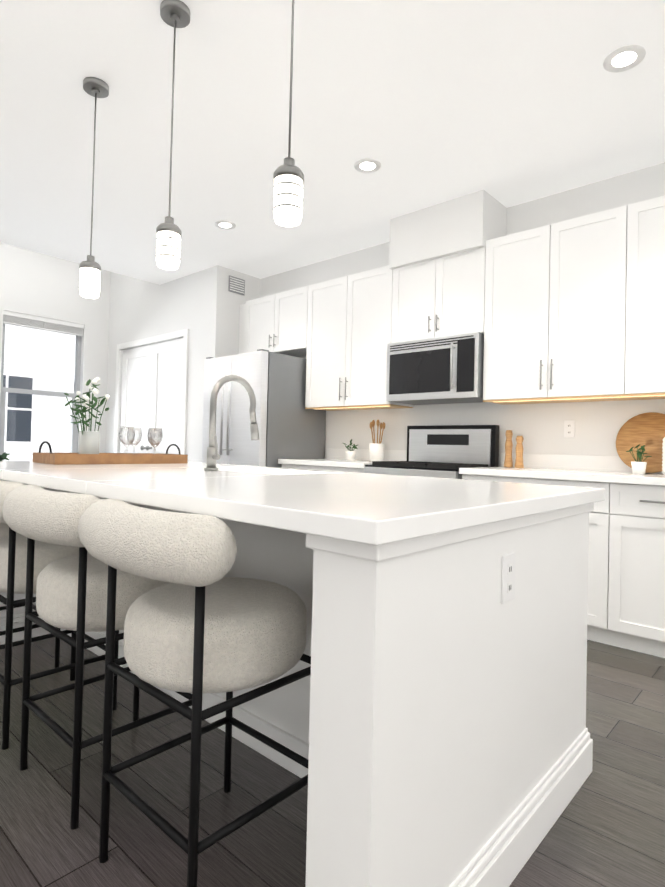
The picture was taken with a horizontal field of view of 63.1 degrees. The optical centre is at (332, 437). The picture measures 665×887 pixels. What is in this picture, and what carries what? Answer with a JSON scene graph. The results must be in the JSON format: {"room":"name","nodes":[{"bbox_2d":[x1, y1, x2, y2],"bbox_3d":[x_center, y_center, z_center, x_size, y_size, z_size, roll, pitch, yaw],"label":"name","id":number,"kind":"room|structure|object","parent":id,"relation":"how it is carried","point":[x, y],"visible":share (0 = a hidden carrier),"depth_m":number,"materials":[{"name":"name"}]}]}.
{"room":"kitchen","nodes":[
{"label":"kitchen","id":0,"kind":"room"},
{"bbox_2d":[0,243,110,452],"bbox_3d":[-4.132,-0.631,5.615,0.150,3.350,3.910,0,-1,42],"label":"wall","id":1,"kind":"structure","parent":0,"point":[35,283],"depth_m":6.50,"materials":[{"name":"white paint"}]},
{"bbox_2d":[0,309,85,460],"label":"window","id":2,"kind":"structure","parent":1,"relation":"in","point":[79,351],"depth_m":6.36,"materials":[{"name":"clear glass"}]},
{"bbox_2d":[3,310,83,335],"bbox_3d":[-4.106,-1.365,5.586,0.058,0.137,3.030,0,-1,42],"label":"window blinds","id":3,"kind":"object","parent":2,"relation":"attached to","point":[34,322],"visible":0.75,"depth_m":6.35,"materials":[{"name":"white plastic"}]},
{"bbox_2d":[105,265,260,462],"bbox_3d":[-1.786,-0.562,6.411,2.280,3.350,0.710,0,-1,42],"label":"wall","id":4,"kind":"structure","parent":0,"point":[203,306],"depth_m":5.71,"materials":[{"name":"white paint"}]},
{"bbox_2d":[114,329,188,454],"bbox_3d":[-2.114,-0.023,6.208,1.550,2.250,0.109,0,-1,42],"label":"closet door","id":5,"kind":"structure","parent":4,"relation":"in","point":[154,386],"depth_m":6.17,"materials":[{"name":"white wood"}]},
{"bbox_2d":[228,275,244,294],"bbox_3d":[-0.984,-1.562,5.576,0.015,0.160,0.200,0,-1,42],"label":"air vent","id":6,"kind":"object","parent":4,"relation":"in","point":[236,285],"visible":1,"depth_m":5.57,"materials":[{"name":"white metal"}]},
{"bbox_2d":[0,637,664,886],"bbox_3d":[-1.276,1.083,0.914,10.700,0.100,8.120,0,-1,42],"label":"floor","id":7,"kind":"structure","parent":0,"point":[607,829],"depth_m":1.60,"materials":[{"name":"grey wood"}]},
{"bbox_2d":[0,523,60,667],"bbox_3d":[-1.549,0.601,2.447,0.543,0.902,0.532,0,-1,42],"label":"bar stool","id":8,"kind":"object","parent":7,"relation":"on","point":[4,529],"visible":0.02,"depth_m":2.48,"materials":[{"name":"black metal"}]},
{"bbox_2d":[0,481,118,749],"bbox_3d":[-1.140,0.605,2.080,0.543,0.902,0.532,0,-1,42],"label":"bar stool","id":9,"kind":"object","parent":7,"relation":"on","point":[13,554],"visible":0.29,"depth_m":1.89,"materials":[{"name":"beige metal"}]},
{"bbox_2d":[2,485,191,829],"bbox_3d":[-0.730,0.608,1.713,0.543,0.902,0.532,0,-1,42],"label":"bar stool","id":10,"kind":"object","parent":7,"relation":"on","point":[71,592],"visible":0.73,"depth_m":1.54,"materials":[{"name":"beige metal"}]},
{"bbox_2d":[78,499,310,886],"bbox_3d":[-0.321,0.612,1.346,0.543,0.902,0.532,0,-1,42],"label":"bar stool","id":11,"kind":"object","parent":7,"relation":"on","point":[198,625],"visible":0.98,"depth_m":1.19,"materials":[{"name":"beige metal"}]},
{"bbox_2d":[202,349,325,467],"bbox_3d":[-0.669,0.192,5.051,0.830,1.850,0.860,0,-1,42],"label":"refrigerator","id":12,"kind":"object","parent":7,"relation":"on","point":[290,426],"visible":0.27,"depth_m":4.73,"materials":[{"name":"metal"}]},
{"bbox_2d":[0,481,593,886],"bbox_3d":[-0.500,0.629,2.210,2.596,0.888,1.196,0,-1,42],"label":"kitchen island","id":13,"kind":"object","parent":7,"relation":"on","point":[426,717],"depth_m":1.16,"materials":[{"name":"wood"}]},
{"bbox_2d":[0,461,604,548],"bbox_3d":[-0.497,0.163,2.209,2.640,0.040,1.244,0,-1,42],"label":"island countertop","id":14,"kind":"structure","parent":13,"relation":"on","point":[375,511],"depth_m":1.37,"materials":[{"name":"white stone"}]},
{"bbox_2d":[33,441,187,464],"bbox_3d":[-1.169,0.083,2.911,0.280,0.110,0.720,0,-1,42],"label":"serving tray","id":15,"kind":"object","parent":14,"relation":"on","point":[102,458],"visible":1,"depth_m":2.76,"materials":[{"name":"brown wood"}]},
{"bbox_2d":[64,377,109,453],"bbox_3d":[-1.277,-0.105,2.824,0.257,0.447,0.224,0,-1,42],"label":"flower vase","id":16,"kind":"object","parent":15,"relation":"on","point":[89,442],"visible":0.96,"depth_m":2.80,"materials":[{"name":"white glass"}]},
{"bbox_2d":[147,428,162,453],"bbox_3d":[-0.990,0.038,3.021,0.081,0.180,0.081,1,-1,30],"label":"wine glass","id":17,"kind":"object","parent":15,"relation":"on","point":[150,430],"depth_m":3.04,"materials":[{"name":"clear glass"}]},
{"bbox_2d":[204,375,259,470],"bbox_3d":[-0.428,-0.065,2.399,0.086,0.423,0.288,0,-1,42],"label":"faucet","id":18,"kind":"object","parent":14,"relation":"on","point":[213,456],"visible":1,"depth_m":2.32,"materials":[{"name":"silver metal"}]},
{"bbox_2d":[501,552,515,603],"bbox_3d":[0.430,0.342,1.320,0.008,0.115,0.070,0,-1,42],"label":"outlet","id":19,"kind":"object","parent":13,"relation":"attached to","point":[508,581],"visible":1,"depth_m":1.31,"materials":[{"name":"white plastic"}]},
{"bbox_2d":[281,464,363,472],"bbox_3d":[0.097,0.683,4.547,0.930,0.888,0.598,0,-1,42],"label":"base cabinet","id":20,"kind":"object","parent":7,"relation":"on","point":[359,470],"depth_m":4.31,"materials":[{"name":"white wood"}]},
{"bbox_2d":[364,425,498,478],"bbox_3d":[0.693,0.516,3.929,0.756,1.230,0.676,0,-1,42],"label":"range","id":21,"kind":"object","parent":7,"relation":"on","point":[441,451],"visible":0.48,"depth_m":3.99,"materials":[{"name":"metal"}]},
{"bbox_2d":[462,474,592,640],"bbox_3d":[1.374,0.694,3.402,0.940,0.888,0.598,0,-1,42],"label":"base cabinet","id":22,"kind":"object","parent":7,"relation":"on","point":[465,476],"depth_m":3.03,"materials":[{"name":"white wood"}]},
{"bbox_2d":[593,482,664,657],"bbox_3d":[1.985,0.699,2.854,0.942,0.888,0.598,0,-1,42],"label":"base cabinet","id":23,"kind":"object","parent":7,"relation":"on","point":[626,579],"depth_m":2.85,"materials":[{"name":"white wood"}]},
{"bbox_2d":[278,448,664,485],"bbox_3d":[1.041,0.175,3.696,3.475,0.140,0.633,0,-1,42],"label":"countertop","id":24,"kind":"structure","parent":23,"relation":"on","point":[607,469],"depth_m":3.52,"materials":[{"name":"stone"}]},
{"bbox_2d":[343,439,357,460],"bbox_3d":[0.159,0.107,4.693,0.139,0.185,0.136,0,-1,42],"label":"potted plant","id":25,"kind":"object","parent":24,"relation":"on","point":[350,454],"visible":1,"depth_m":4.66,"materials":[{"name":"green plant"}]},
{"bbox_2d":[369,420,384,460],"bbox_3d":[0.376,0.027,4.544,0.126,0.351,0.144,0,-1,42],"label":"utensil crock","id":26,"kind":"object","parent":24,"relation":"on","point":[376,451],"visible":1,"depth_m":4.50,"materials":[{"name":"ceramic"}]},
{"bbox_2d":[504,430,512,466],"bbox_3d":[1.234,0.080,3.794,0.059,0.260,0.059,1,-1,30],"label":"pepper mill","id":27,"kind":"object","parent":24,"relation":"on","point":[508,461],"depth_m":3.77,"materials":[{"name":"brown wood"}]},
{"bbox_2d":[512,436,523,467],"bbox_3d":[1.280,0.100,3.711,0.059,0.220,0.059,1,-1,30],"label":"pepper mill","id":28,"kind":"object","parent":24,"relation":"on","point":[519,439],"depth_m":3.69,"materials":[{"name":"brown wood"}]},
{"bbox_2d":[626,444,651,473],"bbox_3d":[1.783,0.126,3.148,0.133,0.173,0.094,0,-1,42],"label":"potted plant","id":29,"kind":"object","parent":24,"relation":"on","point":[639,467],"visible":1,"depth_m":3.12,"materials":[{"name":"ceramic"}]},
{"bbox_2d":[616,412,664,472],"bbox_3d":[1.923,0.006,3.249,0.402,0.416,0.104,0,-1,42],"label":"cutting board","id":30,"kind":"object","parent":24,"relation":"on","point":[647,430],"visible":0.85,"depth_m":3.28,"materials":[{"name":"brown wood"}]},
{"bbox_2d":[662,437,664,474],"bbox_3d":[1.941,0.101,3.025,0.176,0.225,0.176,0,-1,42],"label":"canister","id":31,"kind":"object","parent":24,"relation":"on","point":[663,457],"visible":1,"depth_m":3.04,"materials":[{"name":"ceramic"}]},
{"bbox_3d":[-3.319,0.655,4.803,1.080,0.790,1.800,0,-1,42],"label":"dining table","id":32,"kind":"object","parent":7,"relation":"on","visible":0},
{"bbox_2d":[0,452,9,460],"bbox_3d":[-3.267,0.151,4.797,0.560,0.218,0.766,0,-1,42],"label":"greenery","id":33,"kind":"object","parent":32,"relation":"on","point":[3,456],"visible":0.98,"depth_m":4.98,"materials":[{"name":"green plant"}]},
{"bbox_2d":[0,0,664,284],"bbox_3d":[-1.200,-2.106,0.968,10.700,0.620,8.120,0,-1,42],"label":"ceiling","id":34,"kind":"structure","parent":0,"point":[505,103],"depth_m":2.93,"materials":[{"name":"white paint"}]},
{"bbox_2d":[79,77,108,298],"bbox_3d":[-1.196,-1.230,2.704,0.120,1.069,0.120,0,-1,42],"label":"pendant light","id":35,"kind":"object","parent":34,"relation":"hanging from","point":[90,267],"visible":1,"depth_m":2.68,"materials":[{"name":"white glass"}]},
{"bbox_2d":[156,0,189,269],"bbox_3d":[-0.660,-1.226,2.223,0.120,1.069,0.120,0,-1,42],"label":"pendant light","id":36,"kind":"object","parent":34,"relation":"hanging from","point":[175,14],"visible":1,"depth_m":2.20,"materials":[{"name":"white glass"}]},
{"bbox_2d":[215,221,235,229],"bbox_3d":[-0.873,-1.726,4.408,0.168,0.005,0.168,1,-1,33],"label":"recessed light","id":37,"kind":"object","parent":34,"relation":"in","point":[227,225],"depth_m":4.41,"materials":[{"name":"white plastic"}]},
{"bbox_2d":[273,0,303,226],"bbox_3d":[-0.132,-1.221,1.749,0.120,1.069,0.120,0,-1,42],"label":"pendant light","id":38,"kind":"object","parent":34,"relation":"hanging from","point":[288,179],"visible":1,"depth_m":1.71,"materials":[{"name":"white glass"}]},
{"bbox_2d":[354,158,380,172],"bbox_3d":[0.222,-1.717,3.427,0.168,0.005,0.168,1,-1,33],"label":"recessed light","id":39,"kind":"object","parent":34,"relation":"in","point":[367,165],"depth_m":3.42,"materials":[{"name":"white plastic"}]},
{"bbox_2d":[603,45,645,72],"bbox_3d":[1.316,-1.707,2.445,0.168,0.005,0.168,1,-1,-3],"label":"recessed light","id":40,"kind":"object","parent":34,"relation":"in","point":[624,58],"depth_m":2.44,"materials":[{"name":"white plastic"}]},
{"bbox_2d":[260,163,664,466],"bbox_3d":[0.880,-0.532,4.397,4.680,3.350,0.150,0,-1,42],"label":"wall","id":41,"kind":"structure","parent":0,"point":[539,427],"depth_m":3.84,"materials":[{"name":"white paint"}]},
{"bbox_2d":[243,288,298,356],"bbox_3d":[-0.444,-1.084,5.282,0.880,0.560,0.328,0,-1,42],"label":"upper cabinet","id":42,"kind":"object","parent":41,"relation":"attached to","point":[271,322],"depth_m":5.17,"materials":[{"name":"white wood"}]},
{"bbox_2d":[299,265,412,410],"bbox_3d":[0.223,-0.808,4.673,1.050,1.100,0.328,0,-1,42],"label":"upper cabinet","id":43,"kind":"object","parent":41,"relation":"attached to","point":[343,320],"depth_m":4.54,"materials":[{"name":"white wood"}]},
{"bbox_2d":[387,250,474,343],"bbox_3d":[0.865,-1.036,4.106,0.780,0.634,0.328,0,-1,42],"label":"upper cabinet","id":44,"kind":"object","parent":41,"relation":"attached to","point":[434,298],"depth_m":3.99,"materials":[{"name":"white wood"}]},
{"bbox_2d":[386,332,483,404],"bbox_3d":[0.816,-0.492,4.056,0.756,0.445,0.437,0,-1,42],"label":"microwave","id":45,"kind":"object","parent":44,"relation":"attached to","point":[443,370],"visible":0.98,"depth_m":3.89,"materials":[{"name":"metal"}]},
{"bbox_2d":[389,189,506,269],"bbox_3d":[0.861,-1.500,4.097,0.780,0.383,0.373,0,-1,42],"label":"chase","id":46,"kind":"object","parent":41,"relation":"attached to","point":[470,222],"visible":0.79,"depth_m":3.90,"materials":[{"name":"white paint"}]},
{"bbox_2d":[471,209,622,404],"bbox_3d":[1.477,-0.798,3.548,0.999,1.100,0.328,0,-1,42],"label":"upper cabinet","id":47,"kind":"object","parent":41,"relation":"attached to","point":[571,310],"depth_m":3.43,"materials":[{"name":"white wood"}]},
{"bbox_2d":[564,420,574,437],"bbox_3d":[1.589,-0.056,3.635,0.070,0.115,0.008,0,-1,42],"label":"outlet","id":48,"kind":"object","parent":41,"relation":"attached to","point":[569,428],"visible":1,"depth_m":3.63,"materials":[{"name":"white plastic"}]},
{"bbox_2d":[611,195,664,399],"bbox_3d":[2.111,-0.792,2.980,0.939,1.100,0.328,0,-1,42],"label":"upper cabinet","id":49,"kind":"object","parent":41,"relation":"attached to","point":[637,229],"depth_m":3.09,"materials":[{"name":"white wood"}]}
]}

